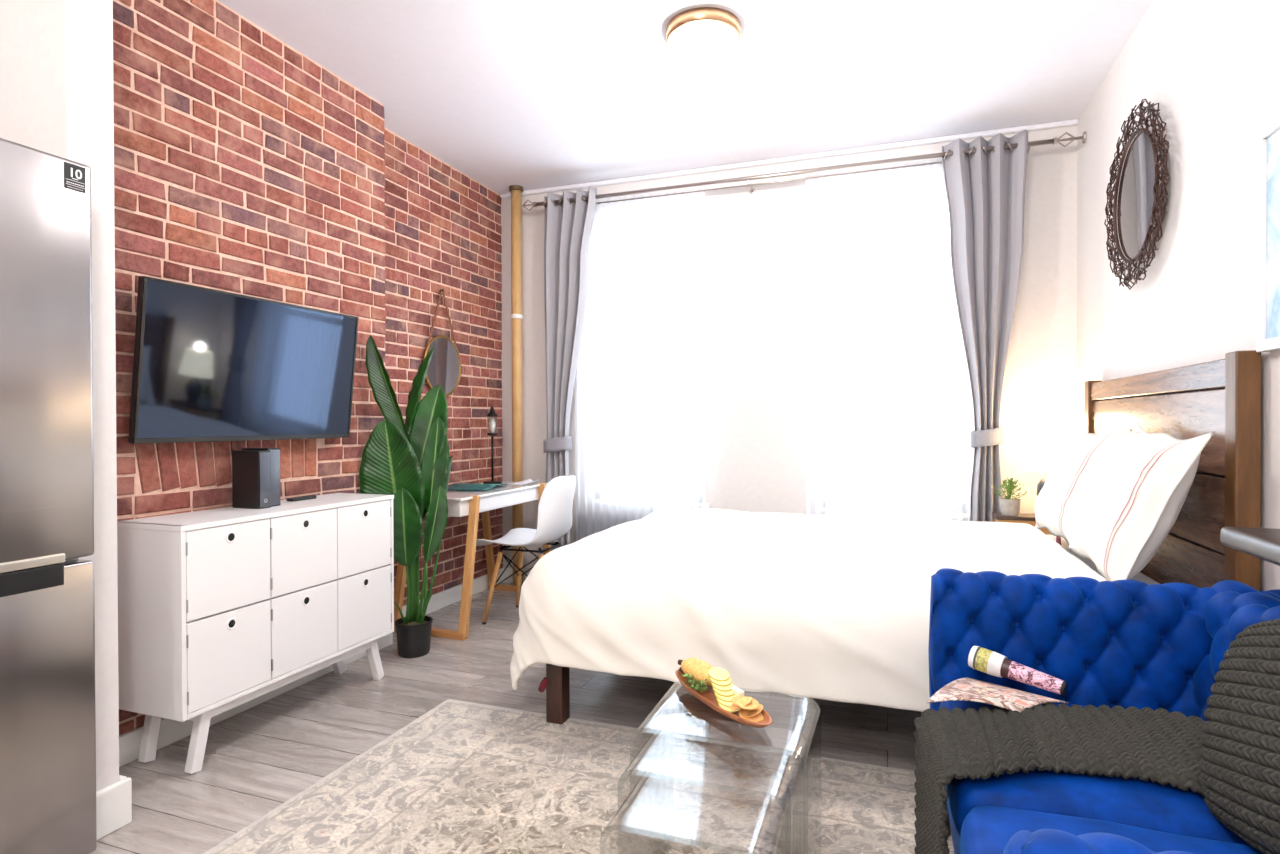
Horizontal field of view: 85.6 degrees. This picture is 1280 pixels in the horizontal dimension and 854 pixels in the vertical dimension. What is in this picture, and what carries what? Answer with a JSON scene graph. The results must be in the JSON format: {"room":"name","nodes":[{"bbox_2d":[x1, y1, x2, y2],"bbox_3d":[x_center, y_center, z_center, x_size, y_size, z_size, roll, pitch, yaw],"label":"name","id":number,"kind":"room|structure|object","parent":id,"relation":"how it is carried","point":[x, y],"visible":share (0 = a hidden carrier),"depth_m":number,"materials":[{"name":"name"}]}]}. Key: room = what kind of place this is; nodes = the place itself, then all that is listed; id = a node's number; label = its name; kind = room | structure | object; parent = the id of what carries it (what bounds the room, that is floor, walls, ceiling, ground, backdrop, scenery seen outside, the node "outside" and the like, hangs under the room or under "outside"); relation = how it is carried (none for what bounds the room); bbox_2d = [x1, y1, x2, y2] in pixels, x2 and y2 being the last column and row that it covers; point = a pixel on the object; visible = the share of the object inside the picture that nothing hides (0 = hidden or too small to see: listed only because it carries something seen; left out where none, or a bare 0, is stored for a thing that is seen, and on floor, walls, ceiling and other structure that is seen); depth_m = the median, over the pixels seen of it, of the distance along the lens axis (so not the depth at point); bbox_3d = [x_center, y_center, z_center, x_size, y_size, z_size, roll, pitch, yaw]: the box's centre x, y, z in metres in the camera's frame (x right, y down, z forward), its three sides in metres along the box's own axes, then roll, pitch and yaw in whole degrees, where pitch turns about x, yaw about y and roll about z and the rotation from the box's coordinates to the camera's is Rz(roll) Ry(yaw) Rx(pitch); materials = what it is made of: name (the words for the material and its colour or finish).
{"room":"studio apartment","nodes":[
{"label":"studio apartment","id":0,"kind":"room"},
{"bbox_2d":[0,0,118,791],"bbox_3d":[-1.772,-0.252,2.008,0.550,2.786,0.120,0,0,20],"label":"wall partition","id":1,"kind":"structure","parent":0,"point":[57,97],"depth_m":1.93,"materials":[{"name":"paint"}]},
{"bbox_2d":[96,775,131,839],"bbox_3d":[-1.675,1.076,1.982,0.390,0.130,0.166,0,0,20],"label":"baseboard","id":2,"kind":"structure","parent":1,"relation":"attached to","point":[114,801],"depth_m":1.95,"materials":[{"name":"white paint"}]},
{"bbox_2d":[113,0,502,735],"bbox_3d":[-1.438,-0.265,3.656,0.308,2.786,3.208,0,0,20],"label":"wall","id":3,"kind":"structure","parent":0,"point":[244,164],"depth_m":2.99,"materials":[{"name":"red brick"}]},
{"bbox_2d":[128,276,358,443],"bbox_3d":[-1.525,-0.226,2.759,0.130,0.558,0.964,0,0,21],"label":"television","id":4,"kind":"object","parent":3,"relation":"attached to","point":[210,365],"visible":1,"depth_m":2.63,"materials":[{"name":"black glass"}]},
{"bbox_2d":[119,632,392,766],"bbox_3d":[-1.560,1.084,2.848,0.021,0.100,1.584,0,0,20],"label":"baseboard","id":5,"kind":"structure","parent":3,"relation":"attached to","point":[171,731],"depth_m":2.54,"materials":[{"name":"white paint"}]},
{"bbox_2d":[423,289,460,395],"bbox_3d":[-1.224,-0.520,4.281,0.025,0.667,0.380,0,0,20],"label":"mirror","id":6,"kind":"object","parent":3,"relation":"attached to","point":[444,370],"visible":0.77,"depth_m":4.28,"materials":[{"name":"silver glass"}]},
{"bbox_2d":[427,338,459,393],"bbox_3d":[-1.219,-0.377,4.280,0.004,0.356,0.356,0,0,20],"label":"mirror glass","id":7,"kind":"object","parent":6,"relation":"attached to","point":[444,366],"depth_m":4.29,"materials":[{"name":"white"}]},
{"bbox_2d":[402,568,503,616],"bbox_3d":[-1.222,1.073,4.325,0.021,0.100,1.424,0,0,20],"label":"baseboard","id":8,"kind":"structure","parent":3,"relation":"attached to","point":[439,600],"depth_m":4.39,"materials":[{"name":"white paint"}]},
{"bbox_2d":[90,582,921,853],"bbox_3d":[-0.415,1.192,1.281,3.795,0.100,7.114,0,0,20],"label":"floor","id":9,"kind":"structure","parent":0,"point":[258,758],"depth_m":2.64,"materials":[{"name":"grey wood"}]},
{"bbox_2d":[0,138,96,853],"bbox_3d":[-1.808,0.238,1.610,0.650,1.812,0.600,0,0,20],"label":"refrigerator","id":10,"kind":"object","parent":9,"relation":"on","point":[48,709],"visible":1,"depth_m":1.68,"materials":[{"name":"grey metal"}]},
{"bbox_2d":[66,178,83,190],"bbox_3d":[-1.421,-0.612,1.740,0.001,0.025,0.043,0,0,20],"label":"print","id":11,"kind":"object","parent":10,"relation":"attached to","point":[72,184],"depth_m":1.74,"materials":[{"name":"white paper"}]},
{"bbox_2d":[117,493,393,773],"bbox_3d":[-1.425,0.724,2.708,0.315,0.828,1.001,0,0,20],"label":"sideboard","id":12,"kind":"object","parent":9,"relation":"on","point":[220,610],"visible":1,"depth_m":2.40,"materials":[{"name":"white paint"}]},
{"bbox_2d":[232,448,279,508],"bbox_3d":[-1.491,0.196,2.691,0.159,0.226,0.120,0,0,20],"label":"speaker","id":13,"kind":"object","parent":12,"relation":"on","point":[255,471],"visible":1,"depth_m":2.64,"materials":[{"name":"black plastic"}]},
{"bbox_2d":[287,495,315,501],"bbox_3d":[-1.427,0.301,2.919,0.035,0.014,0.130,0,0,20],"label":"remote control","id":14,"kind":"object","parent":12,"relation":"on","point":[310,496],"visible":1,"depth_m":2.90,"materials":[{"name":"black plastic"}]},
{"bbox_2d":[359,335,452,657],"bbox_3d":[-1.155,0.337,3.428,0.427,1.584,0.205,0,0,-4],"label":"artificial plant","id":15,"kind":"object","parent":9,"relation":"on","point":[411,462],"visible":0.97,"depth_m":3.40,"materials":[{"name":"green plastic"}]},
{"bbox_2d":[394,481,550,639],"bbox_3d":[-0.980,0.747,4.223,0.488,0.752,1.054,0,0,20],"label":"writing desk","id":16,"kind":"object","parent":9,"relation":"on","point":[460,503],"visible":0.53,"depth_m":3.85,"materials":[{"name":"white paint"}]},
{"bbox_2d":[448,483,507,490],"bbox_3d":[-1.010,0.359,4.241,0.280,0.024,0.380,0,0,8],"label":"open magazine","id":17,"kind":"object","parent":16,"relation":"on","point":[455,486],"visible":0.96,"depth_m":4.16,"materials":[{"name":"teal paper"}]},
{"bbox_2d":[483,406,501,483],"bbox_3d":[-0.972,0.117,4.555,0.120,0.510,0.120,0,0,20],"label":"table lamp","id":18,"kind":"object","parent":16,"relation":"on","point":[492,424],"visible":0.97,"depth_m":4.54,"materials":[{"name":"black metal"}]},
{"bbox_2d":[487,433,497,435],"bbox_3d":[-0.972,0.050,4.554,0.068,0.020,0.068,0,0,20],"label":"socket","id":19,"kind":"object","parent":18,"relation":"attached to","point":[489,434],"depth_m":4.53,"materials":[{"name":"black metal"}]},
{"bbox_2d":[509,479,537,484],"bbox_3d":[-0.764,0.358,4.527,0.150,0.027,0.160,0,1,43],"label":"folded paper","id":20,"kind":"object","parent":16,"relation":"on","point":[527,480],"visible":0.99,"depth_m":4.52,"materials":[{"name":"white paper"}]},
{"bbox_2d":[509,185,522,585],"bbox_3d":[-0.857,-0.274,4.818,0.140,2.785,0.140,0,0,20],"label":"pipe","id":21,"kind":"object","parent":9,"relation":"on","point":[516,316],"visible":0.8,"depth_m":4.79,"materials":[{"name":"beige paint"}]},
{"bbox_2d":[476,475,575,623],"bbox_3d":[-0.640,0.700,4.058,0.545,0.845,0.484,0,0,20],"label":"chair","id":22,"kind":"object","parent":9,"relation":"on","point":[555,505],"visible":0.94,"depth_m":3.95,"materials":[{"name":"white plastic"}]},
{"bbox_2d":[204,699,953,853],"bbox_3d":[-0.241,1.143,0.531,2.612,0.008,4.020,0,0,20],"label":"area rug","id":23,"kind":"object","parent":9,"relation":"on","point":[462,777],"visible":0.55,"depth_m":2.12,"materials":[{"name":"beige carpet"}]},
{"bbox_2d":[601,758,785,853],"bbox_3d":[0.130,0.960,1.475,0.340,0.342,0.300,0,0,20],"label":"table","id":24,"kind":"object","parent":23,"relation":"on","point":[778,845],"visible":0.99,"depth_m":1.46,"materials":[{"name":"clear glass"}]},
{"bbox_2d":[619,715,806,853],"bbox_3d":[0.182,0.941,1.621,0.380,0.377,0.310,0,0,20],"label":"table","id":25,"kind":"object","parent":23,"relation":"on","point":[794,813],"visible":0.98,"depth_m":1.52,"materials":[{"name":"clear glass"}]},
{"bbox_2d":[631,682,820,853],"bbox_3d":[0.228,0.923,1.748,0.420,0.412,0.320,0,0,20],"label":"table","id":26,"kind":"object","parent":23,"relation":"on","point":[811,769],"visible":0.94,"depth_m":1.66,"materials":[{"name":"clear glass"}]},
{"bbox_2d":[675,669,772,727],"bbox_3d":[0.206,0.702,1.786,0.104,0.028,0.410,0,0,-27],"label":"serving tray","id":27,"kind":"object","parent":26,"relation":"on","point":[708,697],"visible":0.52,"depth_m":1.74,"materials":[{"name":"brown wood"}]},
{"bbox_2d":[678,659,683,673],"bbox_3d":[0.126,0.676,1.948,0.038,0.040,0.019,0,1,40],"label":"fig","id":28,"kind":"object","parent":27,"relation":"on","point":[679,660],"visible":0.32,"depth_m":1.95,"materials":[{"name":"brown food"}]},
{"bbox_2d":[682,672,707,692],"bbox_3d":[0.147,0.678,1.836,0.046,0.033,0.086,0,0,-26],"label":"garnish","id":29,"kind":"object","parent":27,"relation":"on","point":[687,675],"visible":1,"depth_m":1.83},
{"bbox_2d":[681,658,713,685],"bbox_3d":[0.164,0.668,1.893,0.072,0.052,0.150,0,0,-26],"label":"bread loaf","id":30,"kind":"object","parent":27,"relation":"on","point":[698,668],"visible":0.67,"depth_m":1.87,"materials":[{"name":"yellow food"}]},
{"bbox_2d":[718,703,740,712],"bbox_3d":[0.225,0.695,1.727,0.059,0.018,0.059,0,0,20],"label":"slice","id":31,"kind":"object","parent":27,"relation":"on","point":[728,709],"visible":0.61,"depth_m":1.71,"materials":[{"name":"yellow food"}]},
{"bbox_2d":[716,697,732,706],"bbox_3d":[0.222,0.687,1.743,0.059,0.018,0.059,0,0,20],"label":"slice","id":32,"kind":"object","parent":31,"relation":"on","point":[726,704],"visible":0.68,"depth_m":1.73,"materials":[{"name":"yellow food"}]},
{"bbox_2d":[714,692,734,701],"bbox_3d":[0.219,0.680,1.758,0.058,0.018,0.059,0,0,20],"label":"slice","id":33,"kind":"object","parent":32,"relation":"on","point":[726,699],"visible":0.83,"depth_m":1.74,"materials":[{"name":"yellow food"}]},
{"bbox_2d":[713,687,734,696],"bbox_3d":[0.216,0.673,1.773,0.059,0.018,0.059,0,0,20],"label":"slice","id":34,"kind":"object","parent":33,"relation":"on","point":[722,693],"visible":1,"depth_m":1.75,"materials":[{"name":"yellow food"}]},
{"bbox_2d":[711,682,733,691],"bbox_3d":[0.213,0.665,1.789,0.059,0.018,0.059,0,0,20],"label":"slice","id":35,"kind":"object","parent":34,"relation":"on","point":[720,688],"visible":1,"depth_m":1.77,"materials":[{"name":"yellow food"}]},
{"bbox_2d":[709,677,731,685],"bbox_3d":[0.210,0.658,1.804,0.059,0.018,0.059,0,0,20],"label":"slice","id":36,"kind":"object","parent":35,"relation":"on","point":[728,682],"visible":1,"depth_m":1.79,"materials":[{"name":"yellow food"}]},
{"bbox_2d":[707,667,729,680],"bbox_3d":[0.207,0.651,1.819,0.059,0.018,0.059,0,0,20],"label":"slice","id":37,"kind":"object","parent":36,"relation":"on","point":[718,674],"visible":1,"depth_m":1.81,"materials":[{"name":"yellow food"}]},
{"bbox_2d":[731,686,743,695],"bbox_3d":[0.245,0.677,1.768,0.018,0.018,0.052,0,0,-27],"label":"cheese wedge","id":38,"kind":"object","parent":27,"relation":"on","point":[738,692],"visible":0.66,"depth_m":1.75,"materials":[{"name":"beige food"}]},
{"bbox_2d":[739,709,762,721],"bbox_3d":[0.268,0.695,1.665,0.058,0.021,0.059,0,0,20],"label":"cracker","id":39,"kind":"object","parent":27,"relation":"on","point":[742,713],"visible":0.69,"depth_m":1.66,"materials":[{"name":"food"}]},
{"bbox_2d":[745,704,762,717],"bbox_3d":[0.271,0.689,1.679,0.056,0.025,0.060,0,0,20],"label":"cracker","id":40,"kind":"object","parent":39,"relation":"on","point":[752,713],"visible":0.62,"depth_m":1.67,"materials":[{"name":"food"}]},
{"bbox_3d":[0.265,0.683,1.694,0.059,0.016,0.059,0,0,20],"label":"cracker","id":41,"kind":"object","parent":40,"relation":"on","visible":0},
{"bbox_2d":[731,696,751,710],"bbox_3d":[0.252,0.677,1.693,0.057,0.021,0.060,0,0,20],"label":"cracker","id":42,"kind":"object","parent":41,"relation":"on","point":[734,697],"visible":0.37,"depth_m":1.69,"materials":[{"name":"yellow food"}]},
{"bbox_2d":[730,697,751,709],"bbox_3d":[0.246,0.671,1.680,0.054,0.028,0.060,0,0,20],"label":"cracker","id":43,"kind":"object","parent":42,"relation":"on","point":[733,707],"visible":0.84,"depth_m":1.67,"materials":[{"name":"yellow food"}]},
{"bbox_2d":[735,696,759,709],"bbox_3d":[0.258,0.665,1.666,0.060,0.012,0.059,0,0,20],"label":"cracker","id":44,"kind":"object","parent":43,"relation":"on","point":[740,701],"visible":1,"depth_m":1.67,"materials":[{"name":"yellow food"}]},
{"bbox_2d":[928,568,1279,853],"bbox_3d":[0.969,0.754,1.168,0.823,0.754,1.450,0,0,20],"label":"sofa","id":45,"kind":"object","parent":23,"relation":"on","point":[1127,643],"visible":0.51,"depth_m":1.67,"materials":[{"name":"blue fabric"}]},
{"bbox_2d":[927,677,1069,712],"bbox_3d":[0.833,0.635,1.616,0.286,0.042,0.233,-1,1,-45],"label":"magazine","id":46,"kind":"object","parent":45,"relation":"on","point":[966,688],"visible":1,"depth_m":1.60,"materials":[{"name":"paper"}]},
{"bbox_2d":[968,646,1067,694],"bbox_3d":[0.929,0.598,1.707,0.216,0.071,0.060,0,1,45],"label":"magazine","id":47,"kind":"object","parent":46,"relation":"on","point":[981,659],"visible":1,"depth_m":1.70,"materials":[{"name":"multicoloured paper"}]},
{"bbox_2d":[914,703,1205,853],"bbox_3d":[0.919,0.865,1.403,0.747,0.485,0.449,0,0,9],"label":"knitted throw","id":48,"kind":"object","parent":45,"relation":"on","point":[1159,745],"visible":0.89,"depth_m":1.40,"materials":[{"name":"grey fabric"}]},
{"bbox_2d":[939,701,1250,845],"bbox_3d":[0.959,0.744,1.478,0.570,0.161,0.553,0,0,20],"label":"seat cushion","id":49,"kind":"object","parent":45,"relation":"on","point":[1148,804],"depth_m":1.29,"materials":[{"name":"blue fabric"}]},
{"bbox_2d":[960,806,1262,853],"bbox_3d":[0.770,0.748,0.948,0.570,0.160,0.563,0,0,20],"label":"seat cushion","id":50,"kind":"object","parent":45,"relation":"on","point":[985,829],"depth_m":1.18,"materials":[{"name":"blue fabric"}]},
{"bbox_2d":[1199,619,1279,853],"bbox_3d":[1.057,0.483,1.053,0.211,0.404,0.484,0,0,5],"label":"pillow","id":51,"kind":"object","parent":45,"relation":"on","point":[1240,753],"visible":1,"depth_m":1.14,"materials":[{"name":"grey fabric"}]},
{"bbox_2d":[538,350,1260,723],"bbox_3d":[0.914,0.455,2.994,2.223,1.342,1.572,0,0,20],"label":"frame","id":52,"kind":"object","parent":9,"relation":"on","point":[1193,552],"visible":0.29,"depth_m":2.16,"materials":[{"name":"brown wood"}]},
{"bbox_2d":[1046,535,1158,584],"bbox_3d":[0.946,0.660,2.983,2.030,0.269,1.465,0,0,20],"label":"mattress","id":53,"kind":"object","parent":52,"relation":"on","point":[1141,577],"visible":0.02,"depth_m":2.65,"materials":[{"name":"fabric"}]},
{"bbox_2d":[510,508,1107,711],"bbox_3d":[0.686,0.718,3.052,2.058,0.563,1.743,0,0,20],"label":"duvet","id":54,"kind":"object","parent":53,"relation":"on","point":[832,607],"visible":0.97,"depth_m":2.41,"materials":[{"name":"white fabric"}]},
{"bbox_2d":[1068,421,1214,580],"bbox_3d":[1.607,0.237,2.273,0.264,0.518,0.712,0,0,20],"label":"pillow","id":55,"kind":"object","parent":54,"relation":"on","point":[1138,490],"visible":0.99,"depth_m":2.08,"materials":[{"name":"white fabric"}]},
{"bbox_2d":[1034,429,1132,551],"bbox_3d":[1.848,0.250,2.920,0.261,0.492,0.692,0,0,20],"label":"pillow","id":56,"kind":"object","parent":53,"relation":"on","point":[1057,504],"visible":0.7,"depth_m":2.78,"materials":[{"name":"white fabric"}]},
{"bbox_2d":[992,512,1051,534],"bbox_3d":[2.069,0.788,3.576,0.425,0.660,0.174,0,0,20],"label":"nightstand","id":57,"kind":"object","parent":9,"relation":"on","point":[1026,518],"visible":0.11,"depth_m":3.55,"materials":[{"name":"brown wood"}]},
{"bbox_2d":[992,477,1026,515],"bbox_3d":[1.930,0.357,3.608,0.177,0.202,0.186,0,0,20],"label":"potted plant","id":58,"kind":"object","parent":57,"relation":"on","point":[1009,506],"visible":1,"depth_m":3.58,"materials":[{"name":"green plant"}]},
{"bbox_2d":[1023,428,1073,496],"bbox_3d":[2.114,0.233,3.563,0.250,0.450,0.250,0,0,20],"label":"bedside lamp","id":59,"kind":"object","parent":57,"relation":"on","point":[1044,446],"visible":0.43,"depth_m":3.49,"materials":[{"name":"white fabric"}]},
{"bbox_2d":[1220,527,1279,565],"bbox_3d":[1.206,0.692,0.833,0.220,0.898,1.670,0,0,20],"label":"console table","id":60,"kind":"object","parent":9,"relation":"on","point":[1262,543],"visible":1,"depth_m":1.52,"materials":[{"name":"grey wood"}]},
{"bbox_2d":[217,0,1152,194],"bbox_3d":[-0.423,-1.694,1.260,3.795,0.100,7.114,0,0,20],"label":"ceiling","id":61,"kind":"structure","parent":0,"point":[529,94],"depth_m":3.24,"materials":[{"name":"paint"}]},
{"bbox_2d":[666,7,740,59],"bbox_3d":[0.264,-1.617,2.882,0.314,0.080,0.314,0,0,20],"label":"ceiling light","id":62,"kind":"object","parent":61,"relation":"attached to","point":[701,33],"visible":1,"depth_m":2.81,"materials":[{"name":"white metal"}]},
{"bbox_2d":[669,21,737,58],"bbox_3d":[0.264,-1.597,2.882,0.285,0.040,0.285,0,0,20],"label":"diffuser","id":63,"kind":"object","parent":62,"relation":"attached to","point":[687,39],"depth_m":2.83,"materials":[{"name":"beige glass"}]},
{"bbox_2d":[501,125,1076,569],"bbox_3d":[0.729,-0.277,4.478,3.595,2.786,0.200,0,0,20],"label":"wall","id":64,"kind":"structure","parent":0,"point":[755,243],"depth_m":4.34,"materials":[{"name":"paint"}]},
{"bbox_2d":[504,568,530,582],"bbox_3d":[0.707,1.067,4.382,3.573,0.100,0.015,0,0,20],"label":"baseboard","id":65,"kind":"structure","parent":64,"relation":"attached to","point":[508,571],"depth_m":4.96,"materials":[{"name":"white paint"}]},
{"bbox_2d":[500,119,1078,197],"bbox_3d":[0.691,-1.655,4.356,3.583,0.028,0.034,0,0,20],"label":"trim","id":66,"kind":"structure","parent":64,"relation":"attached to","point":[1072,122],"depth_m":4.21,"materials":[{"name":"paint"}]},
{"bbox_2d":[522,131,1085,210],"bbox_3d":[0.782,-1.507,4.235,3.326,0.085,0.196,0,0,20],"label":"curtain rod","id":67,"kind":"object","parent":64,"relation":"attached to","point":[1055,140],"visible":0.86,"depth_m":4.11,"materials":[{"name":"silver metal"}]},
{"bbox_2d":[543,186,596,550],"bbox_3d":[-0.470,-0.252,4.629,0.410,2.640,0.130,0,0,20],"label":"window curtain","id":68,"kind":"object","parent":67,"relation":"hanging from","point":[568,225],"visible":0.76,"depth_m":4.63,"materials":[{"name":"grey fabric"}]},
{"bbox_2d":[575,187,705,540],"bbox_3d":[-0.013,-0.261,4.530,0.904,2.517,0.019,0,0,20],"label":"window","id":69,"kind":"structure","parent":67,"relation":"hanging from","point":[640,415],"depth_m":4.52,"materials":[{"name":"white glass"}]},
{"bbox_2d":[805,158,974,520],"bbox_3d":[1.453,-0.262,4.006,0.970,2.517,0.019,0,0,20],"label":"window","id":70,"kind":"structure","parent":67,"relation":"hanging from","point":[889,413],"depth_m":4.02,"materials":[{"name":"white glass"}]},
{"bbox_2d":[942,129,1027,521],"bbox_3d":[1.882,-0.255,3.785,0.422,2.645,0.126,0,0,20],"label":"window curtain","id":71,"kind":"object","parent":67,"relation":"hanging from","point":[985,191],"visible":0.78,"depth_m":3.77,"materials":[{"name":"grey fabric"}]},
{"bbox_2d":[1077,0,1279,590],"bbox_3d":[1.347,-0.252,0.692,0.120,2.786,7.014,0,0,20],"label":"wall","id":72,"kind":"structure","parent":0,"point":[1211,68],"depth_m":2.37,"materials":[{"name":"paint"}]},
{"bbox_2d":[1104,99,1169,289],"bbox_3d":[1.992,-0.921,2.768,0.060,0.729,0.718,0,0,20],"label":"round wall mirror","id":73,"kind":"object","parent":72,"relation":"attached to","point":[1140,194],"visible":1,"depth_m":2.75,"materials":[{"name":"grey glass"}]},
{"bbox_2d":[1117,132,1160,259],"bbox_3d":[1.990,-0.921,2.769,0.005,0.490,0.490,0,0,20],"label":"mirror glass","id":74,"kind":"object","parent":73,"relation":"attached to","point":[1136,198],"depth_m":2.76,"materials":[{"name":"white"}]},
{"bbox_2d":[1256,114,1279,351],"bbox_3d":[1.601,-0.501,1.624,0.027,0.600,0.545,0,0,20],"label":"framed art","id":75,"kind":"object","parent":72,"relation":"attached to","point":[1268,137],"visible":1,"depth_m":1.84,"materials":[{"name":"white paper"}]},
{"bbox_2d":[1266,129,1279,338],"bbox_3d":[1.603,-0.501,1.623,0.012,0.540,0.485,0,0,20],"label":"print","id":76,"kind":"object","parent":75,"relation":"attached to","point":[1272,135],"depth_m":1.82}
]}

